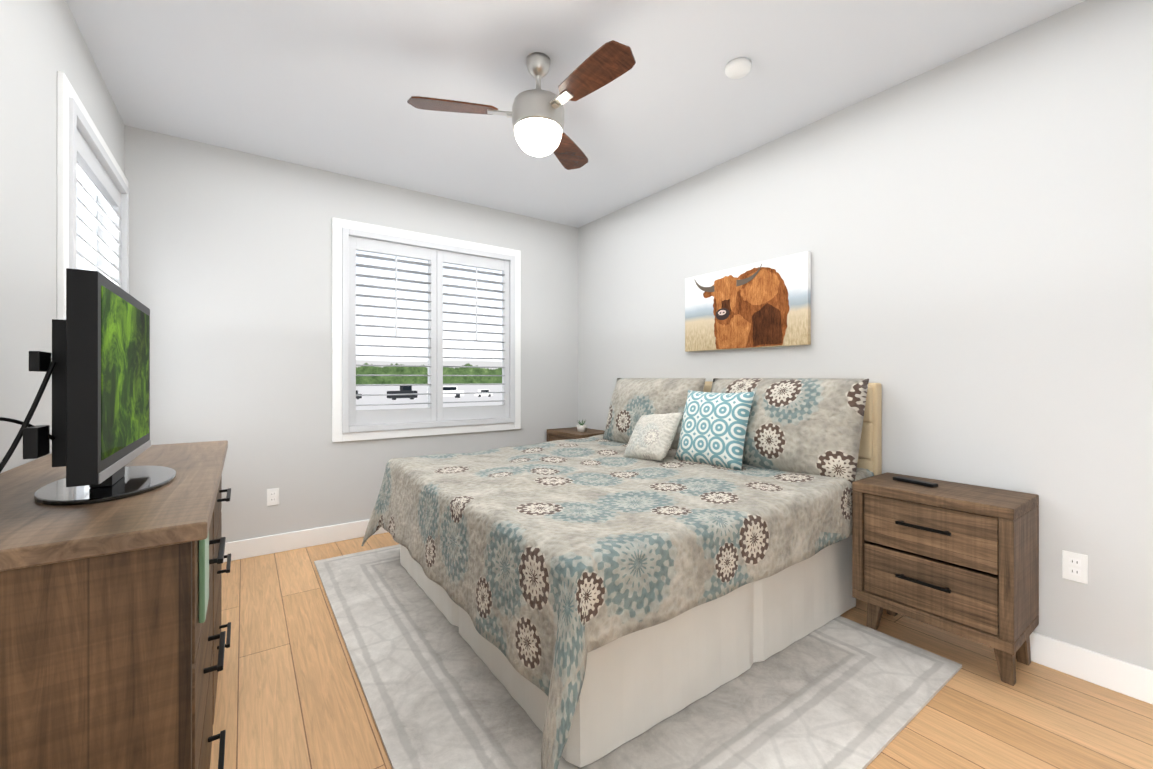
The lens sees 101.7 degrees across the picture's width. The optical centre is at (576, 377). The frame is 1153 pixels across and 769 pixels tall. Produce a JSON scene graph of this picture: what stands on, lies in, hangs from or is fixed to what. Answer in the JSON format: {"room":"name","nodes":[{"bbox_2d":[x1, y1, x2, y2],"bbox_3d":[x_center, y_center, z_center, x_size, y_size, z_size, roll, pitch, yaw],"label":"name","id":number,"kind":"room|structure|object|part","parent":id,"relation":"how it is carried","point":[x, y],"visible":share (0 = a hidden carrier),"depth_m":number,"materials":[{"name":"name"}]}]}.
{"room":"bedroom","nodes":[
{"label":"bedroom","id":0,"kind":"room"},
{"bbox_2d":[0,0,124,472],"bbox_3d":[-1.554,-0.151,1.048,0.150,2.740,4.560,0,0,-35],"label":"wall","id":1,"kind":"structure","parent":0,"point":[42,42],"depth_m":1.60,"materials":[{"name":"grey paint"}]},
{"bbox_2d":[77,170,97,270],"bbox_3d":[-2.457,-0.351,2.240,0.045,1.530,1.110,0,0,-35],"label":"window","id":2,"kind":"structure","parent":1,"relation":"in","point":[90,254],"depth_m":2.66,"materials":[{"name":"grey plastic"}]},
{"bbox_2d":[57,71,128,319],"bbox_3d":[-2.367,-0.350,2.305,0.087,1.660,1.240,0,0,-35],"label":"window","id":3,"kind":"structure","parent":1,"relation":"in","point":[78,120],"depth_m":1.87,"materials":[{"name":"white paint"}]},
{"bbox_2d":[77,129,121,287],"bbox_3d":[-2.368,-0.350,2.304,0.062,1.436,1.016,0,0,-35],"label":"shutter panels","id":4,"kind":"object","parent":3,"relation":"attached to","point":[90,164],"depth_m":2.37,"materials":[{"name":"white paint"}]},
{"bbox_3d":[-2.368,-0.360,2.304,0.062,1.211,0.914,0,0,-35],"label":"left window louvers","id":5,"kind":"part","parent":4,"relation":"part of","materials":[{"name":"white wood"}]},
{"bbox_2d":[125,125,577,542],"bbox_3d":[-1.397,-0.149,3.862,3.360,2.740,0.150,0,0,-35],"label":"wall","id":6,"kind":"structure","parent":0,"point":[230,269],"depth_m":3.28,"materials":[{"name":"grey paint"}]},
{"bbox_2d":[267,488,278,505],"bbox_3d":[-2.108,0.830,3.260,0.072,0.116,0.007,0,0,-35],"label":"electrical outlet","id":7,"kind":"object","parent":6,"relation":"attached to","point":[272,496],"visible":1,"depth_m":3.26,"materials":[{"name":"white plastic"}]},
{"bbox_2d":[270,492,275,501],"bbox_3d":[-2.106,0.830,3.258,0.034,0.068,0.002,0,0,-35],"label":"socket","id":8,"kind":"object","parent":7,"relation":"attached to","point":[272,494],"depth_m":3.26,"materials":[{"name":"white paint"}]},
{"bbox_2d":[223,519,386,561],"bbox_3d":[-1.349,1.158,3.793,3.360,0.125,0.015,0,0,-35],"label":"baseboard","id":9,"kind":"structure","parent":6,"relation":"attached to","point":[254,547],"depth_m":3.33,"materials":[{"name":"white paint"}]},
{"bbox_2d":[332,218,520,441],"bbox_3d":[-1.177,-0.349,3.940,1.570,1.660,0.087,0,0,-35],"label":"window","id":10,"kind":"structure","parent":6,"relation":"in","point":[338,225],"depth_m":3.72,"materials":[{"name":"white paint"}]},
{"bbox_3d":[-1.177,-0.349,3.940,1.440,1.530,0.087,0,0,-35],"label":"back window shutter frame","id":11,"kind":"part","parent":10,"relation":"part of","materials":[{"name":"white wood"}]},
{"bbox_2d":[349,236,508,425],"bbox_3d":[-1.173,-0.349,3.935,1.346,1.436,0.102,0,0,-35],"label":"shutter panels","id":12,"kind":"object","parent":10,"relation":"attached to","point":[437,410],"depth_m":3.90,"materials":[{"name":"white paint"}]},
{"bbox_3d":[-1.177,-0.359,3.941,1.244,1.160,0.087,0,0,-35],"label":"back window louvers","id":13,"kind":"part","parent":12,"relation":"part of","materials":[{"name":"white wood"}]},
{"bbox_2d":[428,261,502,407],"bbox_3d":[-1.241,-0.349,4.031,1.440,1.530,0.045,0,0,-35],"label":"window","id":14,"kind":"structure","parent":6,"relation":"in","point":[429,337],"depth_m":4.01,"materials":[{"name":"grey plastic"}]},
{"bbox_2d":[66,0,1085,227],"bbox_3d":[-0.079,-1.571,2.002,3.660,0.100,4.710,0,0,-35],"label":"ceiling","id":15,"kind":"structure","parent":0,"point":[334,86],"depth_m":2.37,"materials":[{"name":"white paint"}]},
{"bbox_2d":[407,40,635,169],"bbox_3d":[-0.137,-1.294,2.152,1.048,0.451,0.978,0,0,-35],"label":"fan light","id":16,"kind":"object","parent":15,"relation":"hanging from","point":[536,115],"visible":1,"depth_m":2.15,"materials":[{"name":"brown wood"}]},
{"bbox_3d":[-0.183,-1.351,2.253,0.250,0.337,0.250,0,0,-35],"label":"motor","id":17,"kind":"part","parent":16,"relation":"part of","materials":[{"name":"silver metal"}]},
{"bbox_2d":[725,57,751,78],"bbox_3d":[0.789,-1.503,2.292,0.124,0.033,0.124,0,0,-35],"label":"smoke detector","id":18,"kind":"object","parent":15,"relation":"attached to","point":[738,68],"visible":1,"depth_m":2.27,"materials":[{"name":"white plastic"}]},
{"bbox_2d":[210,532,1152,768],"bbox_3d":[-0.079,1.259,2.000,3.660,0.080,4.710,0,0,-35],"label":"floor","id":19,"kind":"structure","parent":0,"point":[290,694],"depth_m":1.75,"materials":[{"name":"brown wood"}]},
{"bbox_2d":[0,440,230,768],"bbox_3d":[-1.336,0.749,1.349,0.539,0.940,1.444,0,0,-35],"label":"dresser","id":20,"kind":"object","parent":19,"relation":"on","point":[113,645],"visible":0.96,"depth_m":0.86,"materials":[{"name":"brown wood"}]},
{"bbox_2d":[0,268,176,505],"bbox_3d":[-1.150,0.052,1.002,0.413,0.537,1.023,0,0,-35],"label":"tv","id":21,"kind":"object","parent":20,"relation":"on","point":[97,367],"visible":1,"depth_m":0.99,"materials":[{"name":"black plastic"}]},
{"bbox_2d":[547,420,604,441],"bbox_3d":[0.019,0.801,4.401,0.405,0.840,0.555,0,0,-35],"label":"nightstand","id":22,"kind":"object","parent":19,"relation":"on","point":[581,430],"visible":0.08,"depth_m":4.32,"materials":[{"name":"brown wood"}]},
{"bbox_3d":[0.020,0.778,4.402,0.343,0.457,0.457,0,0,-35],"label":"drawer","id":23,"kind":"part","parent":22,"relation":"part of","materials":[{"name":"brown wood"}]},
{"bbox_2d":[576,420,586,431],"bbox_3d":[0.048,0.440,4.315,0.107,0.119,0.108,0,0,-35],"label":"plant","id":24,"kind":"object","parent":22,"relation":"on","point":[581,428],"depth_m":4.28,"materials":[{"name":"white ceramic"}]},
{"bbox_2d":[314,544,961,768],"bbox_3d":[-0.052,1.213,2.528,2.085,0.011,2.840,0,0,-35],"label":"rug","id":25,"kind":"object","parent":19,"relation":"on","point":[840,692],"visible":0.35,"depth_m":1.76,"materials":[{"name":"grey fabric"}]},
{"bbox_2d":[361,378,881,768],"bbox_3d":[0.126,0.606,2.752,2.136,1.199,2.317,0,0,-35],"label":"bed","id":26,"kind":"object","parent":25,"relation":"on","point":[658,550],"visible":1,"depth_m":1.98,"materials":[{"name":"fabric"}]},
{"bbox_2d":[623,412,683,460],"bbox_3d":[0.492,0.385,3.061,0.252,0.333,0.417,0,0,-35],"label":"pillow","id":27,"kind":"object","parent":26,"relation":"on","point":[652,437],"depth_m":2.96,"materials":[{"name":"beige fabric"}]},
{"bbox_3d":[1.003,0.515,3.306,0.065,0.970,2.050,0,0,-35],"label":"headboard","id":28,"kind":"part","parent":26,"relation":"part of","materials":[{"name":"fabric"}]},
{"bbox_2d":[852,472,1038,685],"bbox_3d":[1.636,0.851,2.118,0.405,0.736,0.580,0,0,-35],"label":"nightstand","id":29,"kind":"object","parent":19,"relation":"on","point":[961,559],"visible":1,"depth_m":1.97,"materials":[{"name":"brown wood"}]},
{"bbox_3d":[1.484,0.762,2.011,0.034,0.250,0.200,0,0,-35],"label":"handle","id":30,"kind":"part","parent":29,"relation":"part of","materials":[{"name":"black metal"}]},
{"bbox_3d":[1.637,0.777,2.119,0.343,0.457,0.482,0,0,-35],"label":"drawer","id":31,"kind":"part","parent":29,"relation":"part of","materials":[{"name":"brown wood"}]},
{"bbox_2d":[578,0,1152,669],"bbox_3d":[1.353,-0.150,3.016,0.150,2.740,4.710,0,0,-35],"label":"wall","id":32,"kind":"structure","parent":0,"point":[972,232],"depth_m":2.16,"materials":[{"name":"grey paint"}]},
{"bbox_2d":[685,251,810,351],"bbox_3d":[1.111,-0.472,3.185,0.034,0.555,0.953,0,0,-35],"label":"framed picture","id":33,"kind":"object","parent":32,"relation":"attached to","point":[766,303],"visible":1,"depth_m":3.10},
{"bbox_2d":[694,264,789,348],"bbox_3d":[1.092,-0.467,3.185,0.003,0.540,0.745,0,0,-35],"label":"print","id":34,"kind":"object","parent":33,"relation":"attached to","point":[745,306],"depth_m":3.15,"materials":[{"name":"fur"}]},
{"bbox_2d":[1062,550,1087,583],"bbox_3d":[2.034,0.774,1.917,0.007,0.116,0.072,0,0,-35],"label":"electrical outlet","id":35,"kind":"object","parent":32,"relation":"attached to","point":[1074,566],"visible":1,"depth_m":1.91,"materials":[{"name":"white plastic"}]},
{"bbox_2d":[1069,558,1080,576],"bbox_3d":[2.032,0.774,1.915,0.002,0.068,0.034,0,0,-35],"label":"socket","id":36,"kind":"object","parent":35,"relation":"attached to","point":[1074,563],"depth_m":1.91,"materials":[{"name":"white paint"}]},
{"bbox_2d":[1030,632,1152,704],"bbox_3d":[1.290,1.157,2.961,0.015,0.125,4.395,0,0,-35],"label":"baseboard","id":37,"kind":"structure","parent":32,"relation":"attached to","point":[1121,676],"depth_m":1.87,"materials":[{"name":"white paint"}]},
{"label":"outside","id":38,"kind":"structure","parent":0,"visible":0},
{"bbox_2d":[77,181,501,409],"bbox_3d":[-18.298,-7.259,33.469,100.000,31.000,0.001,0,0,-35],"label":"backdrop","id":39,"kind":"structure","parent":38,"point":[372,360],"depth_m":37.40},
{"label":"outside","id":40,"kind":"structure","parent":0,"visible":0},
{"bbox_2d":[387,386,416,399],"bbox_3d":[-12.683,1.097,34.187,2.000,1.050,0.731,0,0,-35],"label":"car","id":41,"kind":"object","parent":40,"point":[405,389],"visible":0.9,"depth_m":33.94,"materials":[{"name":"black metal"}]},
{"bbox_2d":[427,386,463,397],"bbox_3d":[-10.355,1.169,37.215,2.700,0.950,0.980,0,0,-35],"label":"car","id":42,"kind":"object","parent":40,"point":[449,389],"visible":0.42,"depth_m":37.04,"materials":[{"name":"white metal"}]},
{"bbox_2d":[474,389,492,396],"bbox_3d":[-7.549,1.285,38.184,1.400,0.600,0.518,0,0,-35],"label":"car","id":43,"kind":"object","parent":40,"point":[484,394],"visible":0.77,"depth_m":37.97,"materials":[{"name":"white metal"}]}
]}

